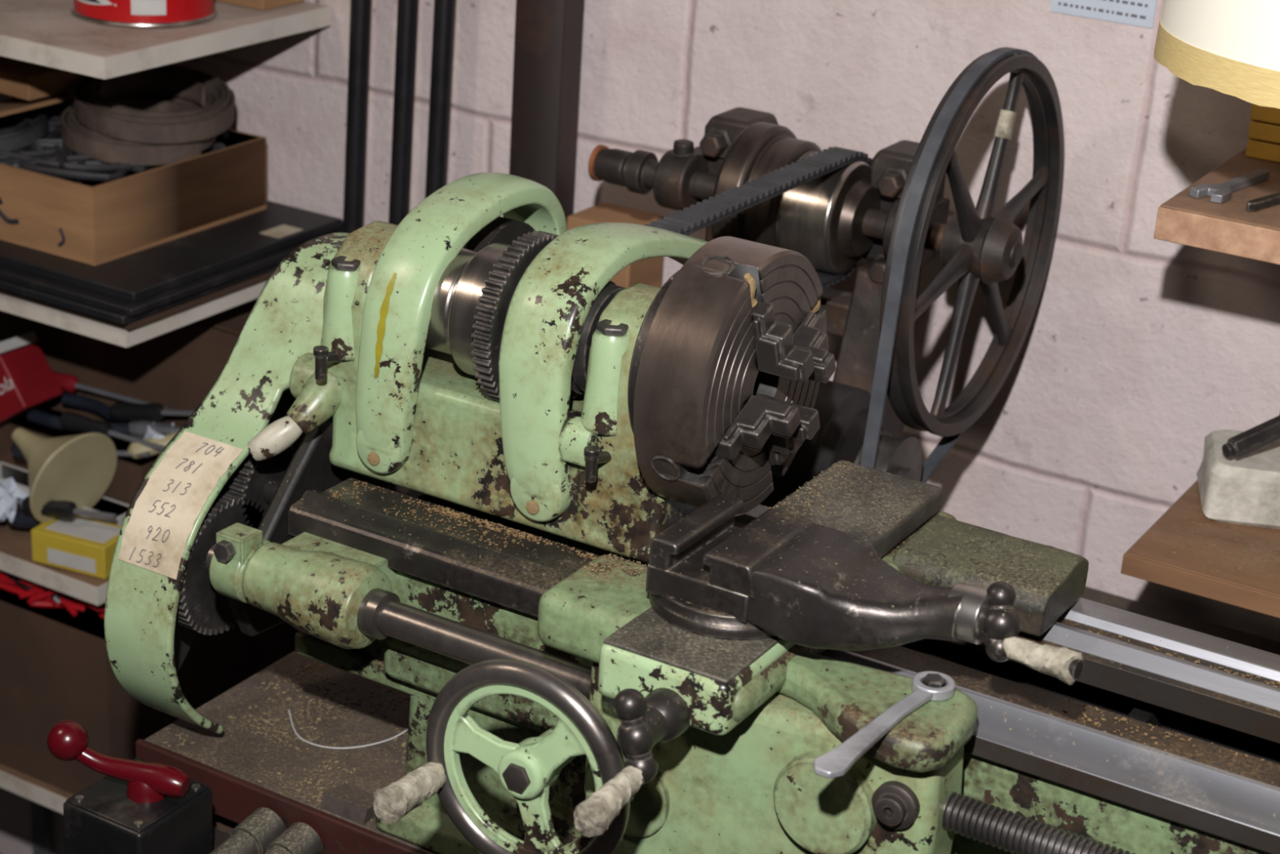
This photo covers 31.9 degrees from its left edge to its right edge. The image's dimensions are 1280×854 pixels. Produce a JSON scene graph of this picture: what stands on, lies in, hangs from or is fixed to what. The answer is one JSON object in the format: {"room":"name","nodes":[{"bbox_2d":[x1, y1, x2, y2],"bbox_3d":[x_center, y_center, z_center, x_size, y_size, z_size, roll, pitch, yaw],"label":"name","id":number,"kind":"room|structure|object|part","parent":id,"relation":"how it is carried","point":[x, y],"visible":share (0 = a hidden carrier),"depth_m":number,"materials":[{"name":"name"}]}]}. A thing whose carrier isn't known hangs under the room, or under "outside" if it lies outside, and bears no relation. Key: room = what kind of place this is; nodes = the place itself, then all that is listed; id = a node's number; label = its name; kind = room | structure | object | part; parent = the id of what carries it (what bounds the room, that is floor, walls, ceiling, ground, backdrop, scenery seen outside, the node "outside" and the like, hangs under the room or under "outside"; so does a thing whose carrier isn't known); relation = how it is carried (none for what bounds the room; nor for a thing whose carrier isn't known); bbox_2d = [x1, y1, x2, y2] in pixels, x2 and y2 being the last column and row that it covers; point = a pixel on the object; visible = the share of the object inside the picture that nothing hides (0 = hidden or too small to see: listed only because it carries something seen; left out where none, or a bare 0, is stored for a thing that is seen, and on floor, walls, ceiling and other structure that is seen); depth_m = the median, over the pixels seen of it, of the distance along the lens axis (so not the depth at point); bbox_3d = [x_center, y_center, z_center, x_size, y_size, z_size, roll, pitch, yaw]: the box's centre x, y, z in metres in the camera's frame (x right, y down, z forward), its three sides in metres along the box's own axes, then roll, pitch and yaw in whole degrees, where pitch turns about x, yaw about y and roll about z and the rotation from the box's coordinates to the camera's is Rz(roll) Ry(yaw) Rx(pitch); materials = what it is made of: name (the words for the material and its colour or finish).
{"room":"metal workshop","nodes":[
{"label":"metal workshop","id":0,"kind":"room"},
{"bbox_2d":[0,0,1279,853],"bbox_3d":[0.380,-0.302,1.755,4.400,2.380,0.100,16,25,27],"label":"wall","id":1,"kind":"structure","parent":0,"point":[1138,348],"depth_m":1.83,"materials":[{"name":"white brick"}]},
{"bbox_2d":[1049,0,1156,28],"bbox_3d":[0.355,-0.369,1.684,0.082,0.126,0.002,16,25,27],"label":"notice","id":2,"kind":"object","parent":1,"relation":"attached to","point":[1141,13],"visible":1,"depth_m":1.70,"materials":[{"name":"white paper"}]},
{"bbox_2d":[1057,0,1147,19],"bbox_3d":[0.355,-0.367,1.684,0.070,0.110,0.001,16,25,27],"label":"print","id":3,"kind":"object","parent":2,"relation":"attached to","point":[1093,9],"depth_m":1.70,"materials":[{"name":"grey paper"}]},
{"bbox_2d":[1120,479,1279,617],"bbox_3d":[0.701,0.145,1.505,0.707,0.017,0.236,16,25,27],"label":"wall shelf","id":4,"kind":"object","parent":1,"relation":"attached to","point":[1258,590],"depth_m":1.57,"materials":[{"name":"brown wood"}]},
{"bbox_3d":[0.483,0.083,1.601,0.200,0.001,0.191,16,25,27],"label":"shelf sawdust","id":5,"kind":"part","parent":4,"relation":"part of"},
{"bbox_2d":[1198,429,1279,528],"bbox_3d":[0.474,0.040,1.650,0.117,0.045,0.088,8,22,10],"label":"foam block","id":6,"kind":"object","parent":4,"relation":"on","point":[1245,490],"visible":1,"depth_m":1.62,"materials":[{"name":"white plastic"}]},
{"bbox_2d":[1222,413,1279,458],"bbox_3d":[0.471,-0.005,1.624,0.103,0.050,0.030,-7,25,-26],"label":"key","id":7,"kind":"object","parent":6,"relation":"on","point":[1268,432],"visible":1,"depth_m":1.61,"materials":[{"name":"metal"}]},
{"bbox_2d":[1153,148,1279,265],"bbox_3d":[0.711,-0.084,1.416,0.720,0.024,0.236,16,25,27],"label":"wall shelf","id":8,"kind":"object","parent":1,"relation":"attached to","point":[1227,227],"visible":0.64,"depth_m":1.48,"materials":[{"name":"brown wood"}]},
{"bbox_2d":[1189,168,1269,204],"bbox_3d":[0.408,-0.164,1.525,0.024,0.006,0.093,23,29,39],"label":"wrench","id":9,"kind":"object","parent":8,"relation":"on","point":[1221,193],"visible":1,"depth_m":1.51,"materials":[{"name":"grey metal"}]},
{"bbox_2d":[1244,138,1279,163],"bbox_3d":[0.528,-0.187,1.591,0.182,0.013,0.058,16,25,27],"label":"wooden block","id":10,"kind":"object","parent":8,"relation":"on","point":[1255,148],"visible":0.51,"depth_m":1.60,"materials":[{"name":"yellow wood"}]},
{"bbox_2d":[1247,120,1279,143],"bbox_3d":[0.528,-0.200,1.585,0.182,0.013,0.060,16,25,27],"label":"wooden block","id":11,"kind":"object","parent":10,"relation":"on","point":[1260,131],"visible":0.53,"depth_m":1.60,"materials":[{"name":"yellow wood"}]},
{"bbox_2d":[1249,103,1279,124],"bbox_3d":[0.529,-0.212,1.579,0.182,0.013,0.062,16,25,27],"label":"wooden block","id":12,"kind":"object","parent":11,"relation":"on","point":[1261,113],"visible":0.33,"depth_m":1.59,"materials":[{"name":"yellow wood"}]},
{"bbox_2d":[1246,191,1279,211],"bbox_3d":[0.443,-0.156,1.510,0.020,0.006,0.112,22,28,38],"label":"wrench","id":13,"kind":"object","parent":8,"relation":"on","point":[1271,200],"visible":1,"depth_m":1.48,"materials":[{"name":"metal"}]},
{"bbox_2d":[1153,0,1279,108],"bbox_3d":[0.470,-0.626,1.176,0.264,0.901,0.264,16,25,27],"label":"hanging lamp","id":14,"kind":"object","parent":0,"point":[1232,47],"visible":1,"depth_m":1.27,"materials":[{"name":"beige fabric"}]},
{"bbox_3d":[0.450,-0.330,1.295,0.262,0.221,0.262,16,25,27],"label":"lamp shade","id":15,"kind":"part","parent":14,"relation":"part of","materials":[{"name":"beige fabric"}]},
{"bbox_3d":[-0.519,1.298,0.900,4.400,0.050,3.140,16,25,27],"label":"floor","id":16,"kind":"structure","parent":0,"visible":0},
{"bbox_2d":[0,0,331,853],"bbox_3d":[-0.707,-0.069,2.272,0.778,1.430,0.299,16,25,27],"label":"shelving unit","id":17,"kind":"object","parent":16,"relation":"on","point":[46,33],"visible":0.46,"depth_m":1.97,"materials":[{"name":"white laminate"}]},
{"bbox_2d":[0,477,29,522],"bbox_3d":[-0.611,0.065,2.124,0.093,0.031,0.052,16,25,27],"label":"plastic bag","id":18,"kind":"object","parent":17,"relation":"on","point":[11,495],"visible":0.67,"depth_m":2.11,"materials":[{"name":"white plastic"}]},
{"bbox_2d":[6,509,114,528],"bbox_3d":[-0.541,0.090,2.093,0.106,0.020,0.018,8,22,10],"label":"screwdriver","id":19,"kind":"object","parent":17,"relation":"on","point":[21,519],"visible":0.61,"depth_m":2.09,"materials":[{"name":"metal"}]},
{"bbox_3d":[-0.566,0.087,2.098,0.056,0.020,0.018,8,22,10],"label":"handle","id":20,"kind":"part","parent":19,"relation":"part of","materials":[{"name":"plastic"}]},
{"bbox_3d":[-0.515,0.089,2.087,0.052,0.010,0.006,8,22,10],"label":"blade","id":21,"kind":"part","parent":19,"relation":"part of","materials":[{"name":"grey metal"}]},
{"bbox_2d":[11,427,116,523],"bbox_3d":[-0.552,0.041,2.090,0.097,0.096,0.099,16,25,27],"label":"funnel","id":22,"kind":"object","parent":17,"relation":"on","point":[78,468],"visible":0.98,"depth_m":2.07,"materials":[{"name":"beige plastic"}]},
{"bbox_2d":[0,461,129,525],"bbox_3d":[-0.557,0.076,2.144,0.180,0.034,0.032,16,25,27],"label":"tray","id":23,"kind":"object","parent":17,"relation":"on","point":[20,476],"visible":0.14,"depth_m":2.13,"materials":[{"name":"black plastic"}]},
{"bbox_2d":[31,515,121,578],"bbox_3d":[-0.515,0.109,2.070,0.080,0.032,0.049,12,23,19],"label":"carton","id":24,"kind":"object","parent":17,"relation":"on","point":[81,544],"visible":0.71,"depth_m":2.05,"materials":[{"name":"yellow cardboard"}]},
{"bbox_2d":[20,496,116,519],"bbox_3d":[-0.525,0.078,2.058,0.098,0.020,0.018,10,23,16],"label":"screwdriver","id":25,"kind":"object","parent":24,"relation":"on","point":[64,509],"visible":0.92,"depth_m":2.05,"materials":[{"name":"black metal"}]},
{"bbox_3d":[-0.544,0.074,2.064,0.055,0.019,0.018,10,23,16],"label":"handle","id":26,"kind":"part","parent":25,"relation":"part of","materials":[{"name":"black plastic"}]},
{"bbox_3d":[-0.499,0.080,2.049,0.044,0.008,0.006,10,23,16],"label":"blade","id":27,"kind":"part","parent":25,"relation":"part of","materials":[{"name":"grey metal"}]},
{"bbox_2d":[0,404,159,504],"bbox_3d":[-0.548,0.038,2.186,0.220,0.074,0.060,16,25,27],"label":"cardboard box","id":28,"kind":"object","parent":17,"relation":"on","point":[130,472],"visible":0.16,"depth_m":2.18,"materials":[{"name":"brown cardboard"}]},
{"bbox_2d":[0,331,62,425],"bbox_3d":[-0.619,-0.041,2.164,0.112,0.105,0.061,13,24,21],"label":"carton","id":29,"kind":"object","parent":28,"relation":"on","point":[28,382],"visible":0.99,"depth_m":2.14,"materials":[{"name":"red cardboard"}]},
{"bbox_2d":[26,391,179,439],"bbox_3d":[-0.510,-0.005,2.151,0.157,0.026,0.060,16,25,27],"label":"pliers","id":30,"kind":"object","parent":28,"relation":"on","point":[136,428],"visible":0.64,"depth_m":2.16,"materials":[{"name":"grey metal"}]},
{"bbox_2d":[51,369,169,409],"bbox_3d":[-0.524,-0.036,2.168,0.162,0.018,0.018,12,24,20],"label":"screwdriver","id":31,"kind":"object","parent":30,"relation":"on","point":[68,383],"visible":0.61,"depth_m":2.17,"materials":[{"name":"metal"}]},
{"bbox_3d":[-0.573,-0.047,2.187,0.055,0.018,0.018,12,24,20],"label":"handle","id":32,"kind":"part","parent":31,"relation":"part of","materials":[{"name":"red plastic"}]},
{"bbox_3d":[-0.500,-0.028,2.160,0.107,0.009,0.006,12,24,20],"label":"blade","id":33,"kind":"part","parent":31,"relation":"part of","materials":[{"name":"grey metal"}]},
{"bbox_2d":[109,401,193,421],"bbox_3d":[-0.454,-0.012,2.117,0.104,0.025,0.018,10,23,14],"label":"screwdriver","id":34,"kind":"object","parent":30,"relation":"on","point":[122,411],"visible":0.94,"depth_m":2.12,"materials":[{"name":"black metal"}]},
{"bbox_3d":[-0.477,-0.015,2.123,0.056,0.022,0.018,10,23,14],"label":"handle","id":35,"kind":"part","parent":34,"relation":"part of","materials":[{"name":"black plastic"}]},
{"bbox_3d":[-0.428,-0.013,2.108,0.050,0.013,0.006,10,23,14],"label":"blade","id":36,"kind":"part","parent":34,"relation":"part of","materials":[{"name":"grey metal"}]},
{"bbox_2d":[58,411,164,451],"bbox_3d":[-0.496,0.005,2.113,0.121,0.019,0.018,12,24,20],"label":"screwdriver","id":37,"kind":"object","parent":28,"relation":"on","point":[72,421],"visible":0.81,"depth_m":2.12,"materials":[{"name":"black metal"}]},
{"bbox_3d":[-0.526,-0.001,2.124,0.055,0.019,0.018,12,24,20],"label":"handle","id":38,"kind":"part","parent":37,"relation":"part of","materials":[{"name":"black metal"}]},
{"bbox_3d":[-0.471,0.013,2.104,0.067,0.009,0.006,12,24,20],"label":"blade","id":39,"kind":"part","parent":37,"relation":"part of","materials":[{"name":"grey metal"}]},
{"bbox_2d":[142,422,178,439],"bbox_3d":[-0.436,0.013,2.119,0.073,0.034,0.041,16,25,27],"label":"crumpled paper","id":40,"kind":"object","parent":28,"relation":"on","point":[149,433],"visible":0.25,"depth_m":2.12,"materials":[{"name":"white paper"}]},
{"bbox_2d":[10,442,150,458],"bbox_3d":[-0.529,0.025,2.116,0.138,0.024,0.018,8,22,9],"label":"screwdriver","id":41,"kind":"object","parent":17,"relation":"on","point":[15,451],"visible":0.28,"depth_m":2.10,"materials":[{"name":"grey metal"}]},
{"bbox_3d":[-0.569,0.022,2.123,0.056,0.021,0.018,8,22,9],"label":"handle","id":42,"kind":"part","parent":41,"relation":"part of","materials":[{"name":"plastic"}]},
{"bbox_3d":[-0.502,0.024,2.110,0.084,0.014,0.006,8,22,9],"label":"blade","id":43,"kind":"part","parent":41,"relation":"part of","materials":[{"name":"grey metal"}]},
{"bbox_2d":[128,431,177,458],"bbox_3d":[-0.437,0.015,2.113,0.090,0.029,0.018,-1,23,-12],"label":"screwdriver","id":44,"kind":"object","parent":41,"relation":"on","point":[135,448],"visible":0.44,"depth_m":2.10,"materials":[{"name":"beige plastic"}]},
{"bbox_2d":[0,270,273,330],"bbox_3d":[-0.472,-0.161,2.085,0.265,0.007,0.298,16,25,27],"label":"cardboard sheet","id":45,"kind":"object","parent":17,"relation":"on","point":[146,320],"visible":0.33,"depth_m":1.96,"materials":[{"name":"black cardboard"}]},
{"bbox_2d":[0,262,279,324],"bbox_3d":[-0.536,-0.182,2.105,0.408,0.008,0.298,16,25,27],"label":"document folder","id":46,"kind":"object","parent":45,"relation":"on","point":[40,295],"visible":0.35,"depth_m":1.93,"materials":[{"name":"black plastic"}]},
{"bbox_2d":[0,226,342,316],"bbox_3d":[-0.524,-0.189,2.105,0.404,0.007,0.306,16,25,27],"label":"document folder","id":47,"kind":"object","parent":46,"relation":"on","point":[39,282],"visible":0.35,"depth_m":1.94,"materials":[{"name":"black plastic"}]},
{"bbox_2d":[0,200,342,302],"bbox_3d":[-0.521,-0.198,2.106,0.384,0.010,0.288,16,25,27],"label":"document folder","id":48,"kind":"object","parent":47,"relation":"on","point":[142,274],"visible":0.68,"depth_m":2.00,"materials":[{"name":"black plastic"}]},
{"bbox_2d":[0,91,266,266],"bbox_3d":[-0.531,-0.256,2.095,0.270,0.106,0.236,16,25,27],"label":"cardboard box","id":49,"kind":"object","parent":48,"relation":"on","point":[95,223],"visible":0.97,"depth_m":2.00,"materials":[{"name":"brown cardboard"}]},
{"bbox_2d":[0,56,85,100],"bbox_3d":[-0.619,-0.349,2.121,0.210,0.028,0.100,16,25,27],"label":"flap","id":50,"kind":"object","parent":49,"relation":"on","point":[24,80],"visible":0.46,"depth_m":2.05,"materials":[{"name":"brown cardboard"}]},
{"bbox_2d":[0,64,235,183],"bbox_3d":[-0.516,-0.286,2.072,0.263,0.076,0.225,16,25,27],"label":"belt","id":51,"kind":"object","parent":49,"relation":"in","point":[49,155],"depth_m":2.04,"materials":[{"name":"brown leather"}]},
{"bbox_3d":[-0.602,-0.272,2.081,0.113,0.033,0.106,16,25,27],"label":"belt coil","id":52,"kind":"part","parent":51,"relation":"part of","materials":[{"name":"grey rubber"}]},
{"bbox_3d":[-0.464,-0.277,2.079,0.147,0.032,0.138,16,25,27],"label":"belt coil","id":53,"kind":"part","parent":51,"relation":"part of","materials":[{"name":"brown leather"}]},
{"bbox_3d":[-0.449,-0.299,2.067,0.149,0.040,0.140,16,25,27],"label":"belt coil","id":54,"kind":"part","parent":51,"relation":"part of","materials":[{"name":"brown leather"}]},
{"bbox_2d":[71,0,217,28],"bbox_3d":[-0.438,-0.419,1.975,0.127,0.110,0.127,16,25,27],"label":"tin","id":55,"kind":"object","parent":17,"relation":"on","point":[131,14],"visible":1,"depth_m":1.94,"materials":[{"name":"red metal"}]},
{"bbox_3d":[-0.424,-0.363,1.935,0.030,0.014,0.002,-3,23,-15],"label":"white panel","id":56,"kind":"part","parent":55,"relation":"part of","materials":[{"name":"white paper"}]},
{"bbox_2d":[0,587,295,794],"bbox_3d":[-0.578,0.198,2.284,0.355,0.178,0.275,16,25,27],"label":"panel","id":57,"kind":"object","parent":17,"relation":"on","point":[55,667],"visible":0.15,"depth_m":2.14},
{"bbox_2d":[0,569,105,618],"bbox_3d":[-0.580,0.137,2.143,0.233,0.032,0.081,16,25,27],"label":"wire tangle","id":58,"kind":"object","parent":57,"relation":"in","point":[40,595],"visible":0.17,"depth_m":2.10,"materials":[{"name":"red plastic"}]},
{"bbox_2d":[0,297,304,451],"bbox_3d":[-0.508,-0.057,2.249,0.385,0.208,0.130,16,25,27],"label":"panel","id":59,"kind":"object","parent":17,"relation":"on","point":[176,369],"visible":0.07,"depth_m":2.15,"materials":[{"name":"brown wood"}]},
{"bbox_2d":[213,0,304,10],"bbox_3d":[-0.384,-0.414,2.085,0.135,0.024,0.060,16,25,27],"label":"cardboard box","id":60,"kind":"object","parent":17,"relation":"on","point":[261,5],"visible":1,"depth_m":2.04,"materials":[{"name":"brown cardboard"}]},
{"bbox_2d":[342,0,371,233],"bbox_3d":[-0.270,-0.189,2.104,0.061,1.830,0.019,-8,25,-27],"label":"pipe","id":61,"kind":"object","parent":16,"relation":"on","point":[360,10],"visible":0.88,"depth_m":2.06,"materials":[{"name":"black metal"}]},
{"bbox_2d":[388,0,417,491],"bbox_3d":[-0.225,-0.176,2.081,0.061,1.830,0.018,-8,25,-27],"label":"bar","id":62,"kind":"object","parent":16,"relation":"on","point":[407,10],"visible":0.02,"depth_m":2.03,"materials":[{"name":"black metal"}]},
{"bbox_2d":[410,0,455,490],"bbox_3d":[-0.191,-0.167,2.063,0.061,1.830,0.019,-8,25,-27],"label":"bar","id":63,"kind":"object","parent":16,"relation":"on","point":[444,11],"visible":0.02,"depth_m":2.00,"materials":[{"name":"black metal"}]},
{"bbox_2d":[509,0,584,222],"bbox_3d":[-0.093,-0.139,2.010,0.050,1.830,0.038,16,25,27],"label":"steel section","id":64,"kind":"object","parent":16,"relation":"on","point":[547,55],"visible":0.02,"depth_m":1.93,"materials":[{"name":"metal"}]},
{"bbox_2d":[135,586,1279,853],"bbox_3d":[0.523,0.672,1.534,1.687,0.761,0.644,16,25,27],"label":"tray","id":65,"kind":"object","parent":16,"relation":"on","point":[230,762],"visible":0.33,"depth_m":1.52,"materials":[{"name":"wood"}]},
{"bbox_2d":[46,720,322,853],"bbox_3d":[-0.313,0.295,1.416,0.146,0.206,0.177,16,25,27],"label":"switch box","id":66,"kind":"object","parent":65,"relation":"attached to","point":[140,806],"visible":1,"depth_m":1.41,"materials":[{"name":"black metal"}]},
{"bbox_3d":[-0.296,0.310,1.495,0.050,0.080,0.040,16,25,27],"label":"mounting plate","id":67,"kind":"part","parent":66,"relation":"part of","materials":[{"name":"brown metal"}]},
{"bbox_3d":[-0.307,0.570,1.689,0.070,0.732,0.070,16,25,27],"label":"leg","id":68,"kind":"part","parent":65,"relation":"part of","materials":[{"name":"metal"}]},
{"bbox_2d":[163,658,409,821],"bbox_3d":[-0.109,0.227,1.517,0.373,0.001,0.217,16,25,27],"label":"sawdust","id":69,"kind":"object","parent":65,"relation":"on","point":[277,719],"visible":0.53,"depth_m":1.55},
{"bbox_2d":[320,782,375,825],"bbox_3d":[-0.184,0.242,1.455,0.035,0.010,0.031,16,25,27],"label":"wedge","id":70,"kind":"object","parent":65,"relation":"on","point":[344,800],"visible":0.82,"depth_m":1.45,"materials":[{"name":"grey metal"}]},
{"bbox_2d":[288,709,408,748],"bbox_3d":[-0.197,0.209,1.543,0.097,0.002,0.049,3,22,-2],"label":"string","id":71,"kind":"object","parent":65,"relation":"on","point":[289,711],"visible":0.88,"depth_m":1.53,"materials":[{"name":"white plastic"}]},
{"bbox_2d":[566,201,664,288],"bbox_3d":[-0.027,-0.075,1.970,0.065,0.230,0.060,16,25,27],"label":"carton","id":72,"kind":"object","parent":65,"relation":"on","point":[648,271],"visible":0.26,"depth_m":1.93,"materials":[{"name":"brown cardboard"}]},
{"bbox_2d":[104,172,1279,853],"bbox_3d":[0.264,0.156,1.218,1.292,0.397,0.507,16,25,27],"label":"metal lathe","id":73,"kind":"object","parent":65,"relation":"on","point":[438,354],"visible":0.99,"depth_m":1.30,"materials":[{"name":"metal"}]},
{"bbox_3d":[-0.234,0.007,1.437,0.036,0.030,0.019,-3,23,-17],"label":"lever handle","id":74,"kind":"part","parent":73,"relation":"part of","materials":[{"name":"white paint"}]},
{"bbox_3d":[-0.208,-0.021,1.448,0.041,0.042,0.054,16,25,27],"label":"reverse lever","id":75,"kind":"part","parent":73,"relation":"part of","materials":[{"name":"green paint"}]},
{"bbox_2d":[331,255,360,271],"bbox_3d":[-0.185,-0.104,1.415,0.018,0.005,0.021,16,25,27],"label":"bolt","id":76,"kind":"object","parent":73,"relation":"on","point":[339,263],"depth_m":1.41,"materials":[{"name":"metal"}]},
{"bbox_3d":[-0.122,0.194,1.199,0.022,0.020,0.050,16,25,27],"label":"taped handle","id":77,"kind":"part","parent":73,"relation":"part of","materials":[{"name":"beige fabric"}]},
{"bbox_2d":[331,480,596,560],"bbox_3d":[-0.078,0.070,1.372,0.261,0.001,0.034,16,25,27],"label":"sawdust","id":78,"kind":"object","parent":73,"relation":"on","point":[456,514],"visible":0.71,"depth_m":1.39},
{"bbox_3d":[-0.014,0.187,1.123,0.020,0.020,0.053,16,25,27],"label":"taped handle","id":79,"kind":"part","parent":73,"relation":"part of","materials":[{"name":"beige fabric"}]},
{"bbox_2d":[595,319,628,336],"bbox_3d":[-0.015,-0.059,1.325,0.018,0.005,0.021,16,25,27],"label":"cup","id":80,"kind":"object","parent":73,"relation":"on","point":[604,327],"depth_m":1.32,"materials":[{"name":"metal"}]},
{"bbox_2d":[580,460,911,587],"bbox_3d":[0.072,0.064,1.294,0.232,0.011,0.089,-16,29,-40],"label":"sawdust","id":81,"kind":"object","parent":73,"relation":"on","point":[595,565],"visible":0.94,"depth_m":1.32},
{"bbox_2d":[813,671,955,777],"bbox_3d":[0.123,0.149,1.129,0.022,0.006,0.127,18,26,32],"label":"wrench","id":82,"kind":"object","parent":73,"relation":"on","point":[837,762],"visible":1,"depth_m":1.12,"materials":[{"name":"metal"}]},
{"bbox_3d":[0.202,0.116,1.131,0.042,0.017,0.017,18,26,31],"label":"taped handle","id":83,"kind":"part","parent":73,"relation":"part of","materials":[{"name":"beige fabric"}]},
{"bbox_2d":[1047,630,1279,786],"bbox_3d":[0.382,0.175,1.181,0.345,0.001,0.121,16,25,27],"label":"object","id":84,"kind":"object","parent":73,"relation":"on","point":[1123,718],"visible":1,"depth_m":1.21,"materials":[{"name":"brown metal"}]},
{"bbox_2d":[587,51,1063,438],"bbox_3d":[0.116,-0.091,1.739,0.360,0.449,0.283,16,25,27],"label":"countershaft pulley assembly","id":85,"kind":"object","parent":65,"relation":"on","point":[849,212],"visible":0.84,"depth_m":1.68,"materials":[{"name":"brown metal"}]},
{"bbox_2d":[587,144,608,181],"bbox_3d":[-0.032,-0.211,1.789,0.004,0.029,0.029,16,25,27],"label":"washer","id":86,"kind":"object","parent":85,"relation":"in","point":[598,162],"depth_m":1.78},
{"bbox_2d":[570,146,871,398],"bbox_3d":[0.053,-0.107,1.543,0.023,0.103,0.471,16,25,27],"label":"belt","id":87,"kind":"object","parent":85,"relation":"attached to","point":[706,213],"visible":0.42,"depth_m":1.56,"materials":[{"name":"black rubber"}]},
{"bbox_3d":[0.135,-0.064,1.798,0.199,0.357,0.080,16,25,27],"label":"frame","id":88,"kind":"part","parent":85,"relation":"part of","materials":[{"name":"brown metal"}]},
{"bbox_3d":[0.170,0.007,1.740,0.038,0.266,0.090,16,25,27],"label":"swing arm","id":89,"kind":"part","parent":85,"relation":"part of","materials":[{"name":"brown metal"}]},
{"bbox_2d":[860,47,1037,482],"bbox_3d":[0.241,-0.111,1.641,0.010,0.331,0.308,16,25,27],"label":"belt","id":90,"kind":"object","parent":85,"relation":"attached to","point":[932,146],"visible":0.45,"depth_m":1.53,"materials":[{"name":"grey rubber"}]},
{"bbox_2d":[759,380,922,506],"bbox_3d":[0.113,0.070,1.644,0.171,0.222,0.124,16,25,27],"label":"mounting bracket","id":91,"kind":"object","parent":65,"relation":"on","point":[842,410],"visible":0.23,"depth_m":1.57,"materials":[{"name":"black metal"}]}
]}

